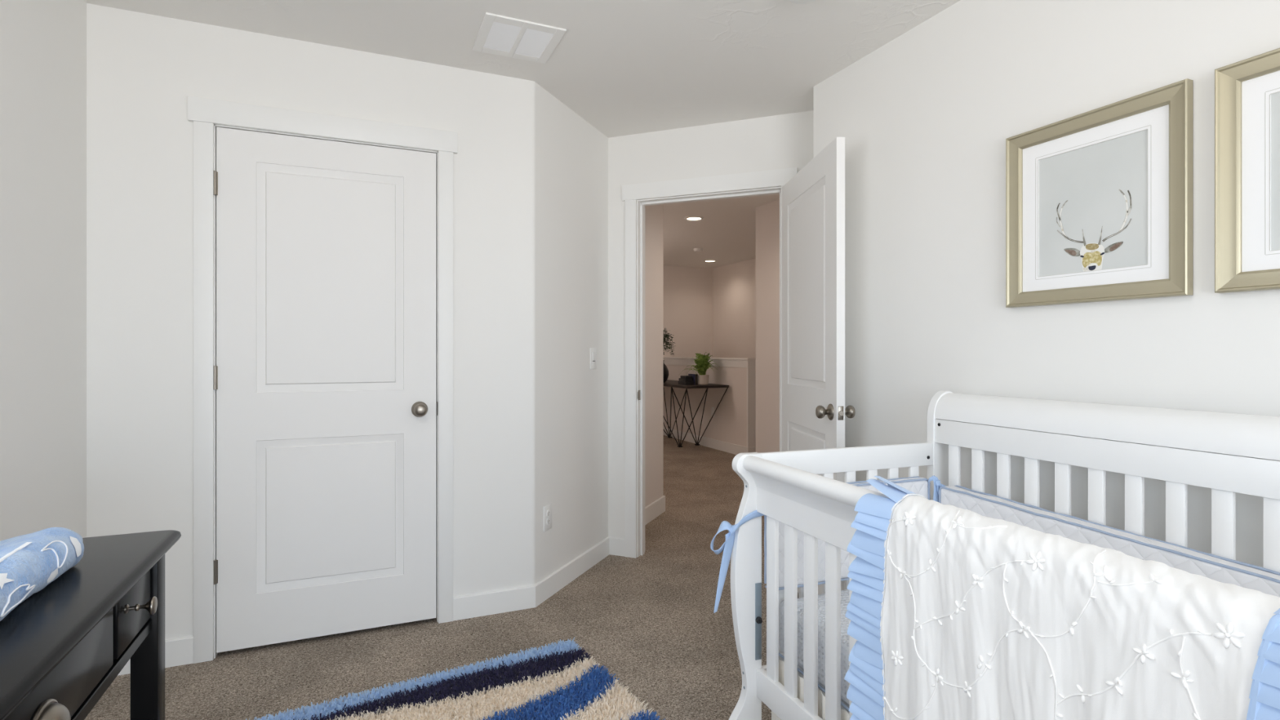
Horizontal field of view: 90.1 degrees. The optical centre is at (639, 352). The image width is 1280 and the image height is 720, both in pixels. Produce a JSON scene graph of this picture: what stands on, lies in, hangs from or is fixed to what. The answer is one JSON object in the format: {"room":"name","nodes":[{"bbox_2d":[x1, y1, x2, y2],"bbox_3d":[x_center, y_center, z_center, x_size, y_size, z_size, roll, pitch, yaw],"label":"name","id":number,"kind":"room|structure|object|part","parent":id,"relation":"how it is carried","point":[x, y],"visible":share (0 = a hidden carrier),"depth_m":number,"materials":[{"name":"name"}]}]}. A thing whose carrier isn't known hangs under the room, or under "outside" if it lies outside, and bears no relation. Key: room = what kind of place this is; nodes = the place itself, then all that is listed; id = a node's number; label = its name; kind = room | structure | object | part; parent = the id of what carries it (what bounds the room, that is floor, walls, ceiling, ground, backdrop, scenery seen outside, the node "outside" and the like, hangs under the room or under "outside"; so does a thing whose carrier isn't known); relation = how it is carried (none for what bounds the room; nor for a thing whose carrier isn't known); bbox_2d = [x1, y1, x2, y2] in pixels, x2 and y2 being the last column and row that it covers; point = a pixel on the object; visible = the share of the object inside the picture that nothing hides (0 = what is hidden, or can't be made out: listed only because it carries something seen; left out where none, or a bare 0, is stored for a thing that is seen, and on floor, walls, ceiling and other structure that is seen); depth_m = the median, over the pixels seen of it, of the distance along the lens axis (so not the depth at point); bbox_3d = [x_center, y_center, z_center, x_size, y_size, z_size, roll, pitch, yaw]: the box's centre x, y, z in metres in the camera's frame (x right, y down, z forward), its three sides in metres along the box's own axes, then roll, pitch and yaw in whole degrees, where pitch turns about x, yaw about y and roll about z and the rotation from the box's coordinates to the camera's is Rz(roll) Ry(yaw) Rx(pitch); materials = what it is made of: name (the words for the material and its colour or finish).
{"room":"children's room","nodes":[
{"label":"children's room","id":0,"kind":"room"},
{"bbox_2d":[0,0,86,541],"bbox_3d":[-1.024,-0.042,-0.060,0.120,2.440,5.354,0,0,-24],"label":"wall","id":1,"kind":"structure","parent":0,"point":[43,42],"depth_m":1.98,"materials":[{"name":"white paint"}]},
{"bbox_2d":[86,3,608,639],"bbox_3d":[-1.051,-0.042,2.878,2.431,2.440,0.540,0,0,-38],"label":"wall","id":2,"kind":"structure","parent":0,"point":[531,173],"depth_m":2.74,"materials":[{"name":"white paint"}]},
{"bbox_2d":[117,635,193,675],"bbox_3d":[-1.840,1.128,2.367,0.312,0.100,0.013,0,0,-24],"label":"baseboard","id":3,"kind":"structure","parent":2,"relation":"attached to","point":[180,651],"depth_m":2.40,"materials":[{"name":"white paint"}]},
{"bbox_2d":[187,96,457,663],"bbox_3d":[-1.283,0.104,2.672,0.990,2.148,0.142,0,0,-24],"label":"door frame","id":4,"kind":"structure","parent":2,"relation":"attached to","point":[206,115],"depth_m":2.51,"materials":[{"name":"white paint"}]},
{"bbox_2d":[213,127,437,653],"bbox_3d":[-1.261,0.143,2.615,0.832,2.030,0.097,0,0,-24],"label":"door","id":5,"kind":"structure","parent":2,"relation":"in","point":[325,369],"depth_m":2.62,"materials":[{"name":"white paint"}]},
{"bbox_3d":[-0.939,0.244,2.730,0.055,0.055,0.048,0,0,-24],"label":"knob","id":6,"kind":"part","parent":5,"relation":"part of","materials":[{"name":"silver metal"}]},
{"bbox_2d":[453,536,625,621],"bbox_3d":[-0.416,1.128,3.233,0.205,0.100,1.161,0,0,35],"label":"baseboard","id":7,"kind":"structure","parent":2,"relation":"attached to","point":[482,604],"depth_m":2.95,"materials":[{"name":"white paint"}]},
{"bbox_2d":[543,503,551,531],"bbox_3d":[-0.443,0.792,3.076,0.010,0.120,0.076,0,0,22],"label":"wall outlet","id":8,"kind":"object","parent":2,"relation":"attached to","point":[547,508],"visible":1,"depth_m":3.07,"materials":[{"name":"white plastic"}]},
{"bbox_2d":[546,509,550,516],"bbox_3d":[-0.441,0.772,3.075,0.004,0.033,0.033,0,0,21],"label":"receptacle","id":9,"kind":"object","parent":8,"relation":"attached to","point":[548,511],"depth_m":3.07,"materials":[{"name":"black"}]},
{"bbox_2d":[546,518,550,524],"bbox_3d":[-0.441,0.812,3.075,0.004,0.033,0.033,0,0,21],"label":"receptacle","id":10,"kind":"object","parent":8,"relation":"attached to","point":[548,520],"depth_m":3.07,"materials":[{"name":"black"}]},
{"bbox_2d":[590,347,596,368],"bbox_3d":[-0.258,0.031,3.552,0.010,0.118,0.078,0,0,21],"label":"light switch","id":11,"kind":"object","parent":2,"relation":"attached to","point":[593,350],"visible":1,"depth_m":3.54,"materials":[{"name":"white plastic"}]},
{"bbox_2d":[84,435,798,719],"bbox_3d":[0.605,1.238,3.597,6.400,0.120,11.100,0,0,-24],"label":"floor","id":12,"kind":"structure","parent":0,"point":[650,619],"depth_m":2.59,"materials":[{"name":"carpet"}]},
{"bbox_2d":[0,529,181,719],"bbox_3d":[-1.055,0.798,0.842,0.525,0.760,1.290,0,0,-24],"label":"table","id":13,"kind":"object","parent":12,"relation":"on","point":[64,646],"visible":1,"depth_m":1.12,"materials":[{"name":"black paint"}]},
{"bbox_2d":[0,527,84,621],"bbox_3d":[-1.119,0.374,0.831,0.399,0.087,0.796,0,0,-24],"label":"changing pad","id":14,"kind":"object","parent":13,"relation":"on","point":[29,562],"visible":1,"depth_m":1.10,"materials":[{"name":"blue fabric"}]},
{"bbox_3d":[-0.835,0.518,0.909,0.030,0.042,0.102,0,0,-24],"label":"bin pull","id":15,"kind":"part","parent":13,"relation":"part of","materials":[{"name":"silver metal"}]},
{"bbox_3d":[-0.869,0.508,0.923,0.024,0.128,0.530,0,0,-24],"label":"drawer","id":16,"kind":"part","parent":13,"relation":"part of","materials":[{"name":"black paint"}]},
{"bbox_3d":[-0.874,0.596,0.921,0.026,0.024,1.040,0,0,-24],"label":"rail","id":17,"kind":"part","parent":13,"relation":"part of","materials":[{"name":"black paint"}]},
{"bbox_3d":[-1.026,0.508,1.280,0.024,0.128,0.205,0,0,-24],"label":"drawer","id":18,"kind":"part","parent":13,"relation":"part of","materials":[{"name":"black paint"}]},
{"bbox_3d":[-0.970,0.494,1.242,0.048,0.034,0.034,0,0,-24],"label":"knob","id":19,"kind":"part","parent":13,"relation":"part of","materials":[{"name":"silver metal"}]},
{"bbox_3d":[-1.097,0.809,1.424,0.050,0.738,0.060,0,0,-24],"label":"leg","id":20,"kind":"part","parent":13,"relation":"part of","materials":[{"name":"black paint"}]},
{"bbox_2d":[245,637,665,719],"bbox_3d":[-0.464,1.159,1.695,1.277,0.037,1.361,0,0,-31],"label":"shag rug","id":21,"kind":"object","parent":12,"relation":"on","point":[559,682],"visible":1,"depth_m":2.14,"materials":[{"name":"multicoloured carpet"}]},
{"bbox_2d":[662,379,728,447],"bbox_3d":[0.429,0.778,8.188,0.569,0.800,1.790,0,0,-24],"label":"console table","id":22,"kind":"object","parent":12,"relation":"on","point":[668,383],"visible":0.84,"depth_m":7.74,"materials":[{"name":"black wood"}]},
{"bbox_2d":[662,328,674,382],"bbox_3d":[0.280,0.025,8.140,0.391,0.705,0.432,0,0,18],"label":"trailing plant","id":23,"kind":"object","parent":22,"relation":"on","point":[665,371],"visible":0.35,"depth_m":8.07,"materials":[{"name":"green plant"}]},
{"bbox_2d":[678,375,693,384],"bbox_3d":[0.550,0.326,7.646,0.120,0.104,0.180,0,0,-24],"label":"stacked books","id":24,"kind":"object","parent":22,"relation":"on","point":[683,380],"visible":0.99,"depth_m":7.59,"materials":[{"name":"black paper"}]},
{"bbox_2d":[688,373,697,384],"bbox_3d":[0.635,0.316,7.661,0.038,0.125,0.172,0,0,-24],"label":"book","id":25,"kind":"object","parent":22,"relation":"on","point":[695,376],"visible":0.73,"depth_m":7.59,"materials":[{"name":"black paper"}]},
{"bbox_2d":[679,351,715,384],"bbox_3d":[0.730,0.184,7.663,0.402,0.389,0.468,0,0,-36],"label":"potted fern","id":26,"kind":"object","parent":22,"relation":"on","point":[702,363],"visible":1,"depth_m":7.61,"materials":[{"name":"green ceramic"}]},
{"bbox_2d":[728,391,1279,719],"bbox_3d":[0.935,0.656,1.452,0.920,1.044,1.420,0,0,-21],"label":"crib","id":27,"kind":"object","parent":12,"relation":"on","point":[1228,454],"visible":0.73,"depth_m":1.75,"materials":[{"name":"white paint"}]},
{"bbox_3d":[0.314,0.744,1.959,0.118,0.869,0.031,0,0,-21],"label":"post","id":28,"kind":"part","parent":27,"relation":"part of","materials":[{"name":"white paint"}]},
{"bbox_3d":[0.608,1.011,1.328,0.024,0.085,1.358,0,0,-21],"label":"rail","id":29,"kind":"part","parent":27,"relation":"part of","materials":[{"name":"white paint"}]},
{"bbox_2d":[771,659,848,719],"bbox_3d":[0.922,1.041,1.454,0.649,0.249,1.324,0,0,-21],"label":"skirt","id":30,"kind":"object","parent":27,"relation":"attached to","point":[821,698],"visible":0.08,"depth_m":1.80,"materials":[{"name":"white fabric"}]},
{"bbox_2d":[778,589,848,711],"bbox_3d":[0.946,0.837,1.459,0.645,0.173,1.320,0,0,-21],"label":"mattress","id":31,"kind":"object","parent":27,"relation":"in","point":[845,593],"visible":0.13,"depth_m":1.80,"materials":[{"name":"white fabric"}]},
{"bbox_3d":[0.953,0.944,1.463,0.654,0.039,1.310,0,0,-21],"label":"mattress","id":32,"kind":"part","parent":27,"relation":"part of","materials":[{"name":"white fabric"}]},
{"bbox_3d":[0.585,0.400,1.319,0.070,0.174,1.358,0,0,-21],"label":"rail","id":33,"kind":"part","parent":27,"relation":"part of","materials":[{"name":"white paint"}]},
{"bbox_2d":[710,475,947,613],"bbox_3d":[0.621,0.599,2.040,0.845,0.377,0.078,0,0,-17],"label":"bumper cover","id":34,"kind":"object","parent":27,"relation":"attached to","point":[917,485],"visible":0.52,"depth_m":1.97,"materials":[{"name":"white"}]},
{"bbox_3d":[0.678,0.349,2.092,0.716,0.078,0.020,0,0,-21],"label":"rail","id":35,"kind":"part","parent":27,"relation":"part of","materials":[{"name":"white paint"}]},
{"bbox_3d":[1.065,0.656,2.243,0.119,1.044,0.031,0,0,-21],"label":"post","id":36,"kind":"part","parent":27,"relation":"part of","materials":[{"name":"white paint"}]},
{"bbox_2d":[844,475,1279,719],"bbox_3d":[0.669,0.686,1.049,0.180,0.825,0.833,0,0,-21],"label":"quilt","id":37,"kind":"object","parent":27,"relation":"hanging from","point":[955,613],"visible":1,"depth_m":1.02,"materials":[{"name":"white fabric"}]},
{"bbox_3d":[1.310,0.183,1.593,0.108,0.087,1.358,0,0,-21],"label":"headboard","id":38,"kind":"part","parent":27,"relation":"part of","materials":[{"name":"white paint"}]},
{"bbox_3d":[1.271,0.269,1.578,0.022,0.081,1.358,0,0,-21],"label":"headboard rail","id":39,"kind":"part","parent":27,"relation":"part of","materials":[{"name":"white paint"}]},
{"bbox_2d":[937,484,1279,597],"bbox_3d":[1.242,0.581,1.544,0.066,0.281,1.261,0,0,-21],"label":"bumper cover","id":40,"kind":"object","parent":27,"relation":"attached to","point":[1191,561],"visible":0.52,"depth_m":1.61,"materials":[{"name":"white fabric"}]},
{"bbox_2d":[84,0,959,268],"bbox_3d":[0.605,-1.322,3.597,6.400,0.120,11.100,0,0,-24],"label":"ceiling","id":41,"kind":"structure","parent":0,"point":[624,67],"depth_m":2.62,"materials":[{"name":"white paint"}]},
{"bbox_2d":[472,12,566,63],"bbox_3d":[-0.491,-1.258,2.568,0.310,0.008,0.310,0,0,-24],"label":"ceiling vent","id":42,"kind":"object","parent":41,"relation":"in","point":[500,35],"visible":1,"depth_m":2.55,"materials":[{"name":"white paint"}]},
{"bbox_2d":[684,215,703,221],"bbox_3d":[0.505,-1.256,5.976,0.184,0.012,0.184,0,0,-24],"label":"recessed light","id":43,"kind":"object","parent":41,"relation":"in","point":[695,218],"visible":1,"depth_m":5.96,"materials":[{"name":"white plastic"}]},
{"bbox_2d":[693,248,702,252],"bbox_3d":[0.703,-1.242,7.735,0.112,0.039,0.110,0,0,-24],"label":"smoke detector","id":44,"kind":"object","parent":41,"relation":"attached to","point":[695,250],"visible":1,"depth_m":7.70,"materials":[{"name":"white plastic"}]},
{"bbox_2d":[703,259,716,262],"bbox_3d":[0.958,-1.256,8.742,0.184,0.012,0.184,0,0,-24],"label":"recessed light","id":45,"kind":"object","parent":41,"relation":"in","point":[705,260],"visible":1,"depth_m":8.71,"materials":[{"name":"white plastic"}]},
{"bbox_2d":[644,204,662,506],"bbox_3d":[-0.725,-0.042,4.591,1.556,2.440,0.951,0,0,21],"label":"wall","id":46,"kind":"structure","parent":0,"point":[653,213],"depth_m":4.55,"materials":[{"name":"white paint"}]},
{"bbox_2d":[644,495,665,524],"bbox_3d":[-0.712,1.121,4.604,1.569,0.115,0.944,0,0,21],"label":"baseboard","id":47,"kind":"structure","parent":46,"relation":"attached to","point":[655,508],"depth_m":4.55,"materials":[{"name":"white paint"}]},
{"bbox_2d":[662,265,712,357],"bbox_3d":[-0.636,-0.042,8.873,4.231,2.440,0.140,0,0,-24],"label":"wall","id":48,"kind":"structure","parent":0,"point":[687,291],"depth_m":9.38,"materials":[{"name":"white paint"}]},
{"bbox_2d":[697,374,709,384],"bbox_3d":[0.746,0.321,7.667,0.168,0.114,0.168,0,0,-24],"label":"pot","id":49,"kind":"object","parent":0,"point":[702,379],"depth_m":7.60,"materials":[{"name":"beige ceramic"}]},
{"bbox_2d":[662,356,755,454],"bbox_3d":[0.829,0.620,8.217,0.175,1.117,2.260,0,0,-24],"label":"wall","id":50,"kind":"structure","parent":0,"point":[729,422],"depth_m":7.75,"materials":[{"name":"white paint"}]},
{"bbox_2d":[711,406,714,417],"bbox_3d":[0.898,0.729,7.893,0.008,0.120,0.076,0,0,-24],"label":"wall outlet","id":51,"kind":"object","parent":50,"relation":"attached to","point":[712,407],"visible":0.96,"depth_m":7.90,"materials":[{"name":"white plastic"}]},
{"bbox_2d":[608,110,813,538],"bbox_3d":[0.403,-0.042,3.580,1.420,2.440,0.115,0,0,21],"label":"wall","id":52,"kind":"structure","parent":0,"point":[783,141],"depth_m":3.64,"materials":[{"name":"white paint"}]},
{"bbox_2d":[622,167,797,558],"bbox_3d":[0.386,0.105,3.586,0.992,2.146,0.157,0,0,21],"label":"door frame","id":53,"kind":"structure","parent":52,"relation":"attached to","point":[636,197],"depth_m":3.67,"materials":[{"name":"white paint"}]},
{"bbox_3d":[-0.005,0.245,3.695,0.004,0.057,0.040,0,0,21],"label":"strike plate","id":54,"kind":"part","parent":53,"relation":"part of","materials":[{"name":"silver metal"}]},
{"bbox_2d":[780,137,855,594],"bbox_3d":[0.787,0.143,2.983,0.159,2.030,0.825,0,0,-3],"label":"door","id":55,"kind":"structure","parent":52,"relation":"in","point":[814,411],"depth_m":2.85,"materials":[{"name":"white paint"}]},
{"bbox_3d":[0.752,0.244,2.638,0.048,0.055,0.055,0,0,-3],"label":"knob","id":56,"kind":"part","parent":55,"relation":"part of","materials":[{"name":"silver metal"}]},
{"bbox_3d":[0.811,0.244,2.577,0.023,0.057,0.011,0,0,-3],"label":"latch plate","id":57,"kind":"part","parent":55,"relation":"part of","materials":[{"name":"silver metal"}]},
{"bbox_3d":[0.863,0.244,2.644,0.048,0.055,0.055,0,0,-3],"label":"knob","id":58,"kind":"part","parent":55,"relation":"part of","materials":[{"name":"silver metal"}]},
{"bbox_2d":[712,257,755,358],"bbox_3d":[1.864,-0.042,7.918,0.120,2.440,3.800,0,0,-24],"label":"wall","id":59,"kind":"structure","parent":0,"point":[734,285],"depth_m":8.99,"materials":[{"name":"white paint"}]},
{"bbox_2d":[755,199,779,453],"bbox_3d":[1.576,-0.042,4.843,1.514,2.440,3.449,0,0,17],"label":"wall","id":60,"kind":"structure","parent":0,"point":[767,215],"depth_m":5.39,"materials":[{"name":"white paint"}]},
{"bbox_2d":[813,0,1279,568],"bbox_3d":[1.964,-0.042,1.048,0.500,2.440,4.979,0,0,-24],"label":"wall","id":61,"kind":"structure","parent":0,"point":[926,118],"depth_m":2.11,"materials":[{"name":"white paint"}]},
{"bbox_2d":[1005,78,1192,307],"bbox_3d":[1.312,-0.426,1.871,0.029,0.554,0.502,0,0,-24],"label":"framed picture","id":62,"kind":"object","parent":61,"relation":"attached to","point":[1099,202],"visible":1,"depth_m":1.83,"materials":[{"name":"beige wood"}]},
{"bbox_2d":[1039,129,1147,276],"bbox_3d":[1.320,-0.423,1.875,0.006,0.377,0.314,0,0,-24],"label":"print","id":63,"kind":"object","parent":62,"relation":"attached to","point":[1093,192],"depth_m":1.86,"materials":[{"name":"paper"}]},
{"bbox_2d":[1214,48,1279,293],"bbox_3d":[1.536,-0.426,1.359,0.029,0.554,0.502,0,0,-24],"label":"framed picture","id":64,"kind":"object","parent":61,"relation":"attached to","point":[1247,91],"visible":1,"depth_m":1.53,"materials":[{"name":"beige wood"}]},
{"bbox_2d":[1271,92,1279,250],"bbox_3d":[1.546,-0.423,1.363,0.004,0.377,0.314,0,0,-24],"label":"print","id":65,"kind":"object","parent":64,"relation":"attached to","point":[1275,96],"depth_m":1.49,"materials":[{"name":"paper"}]}
]}

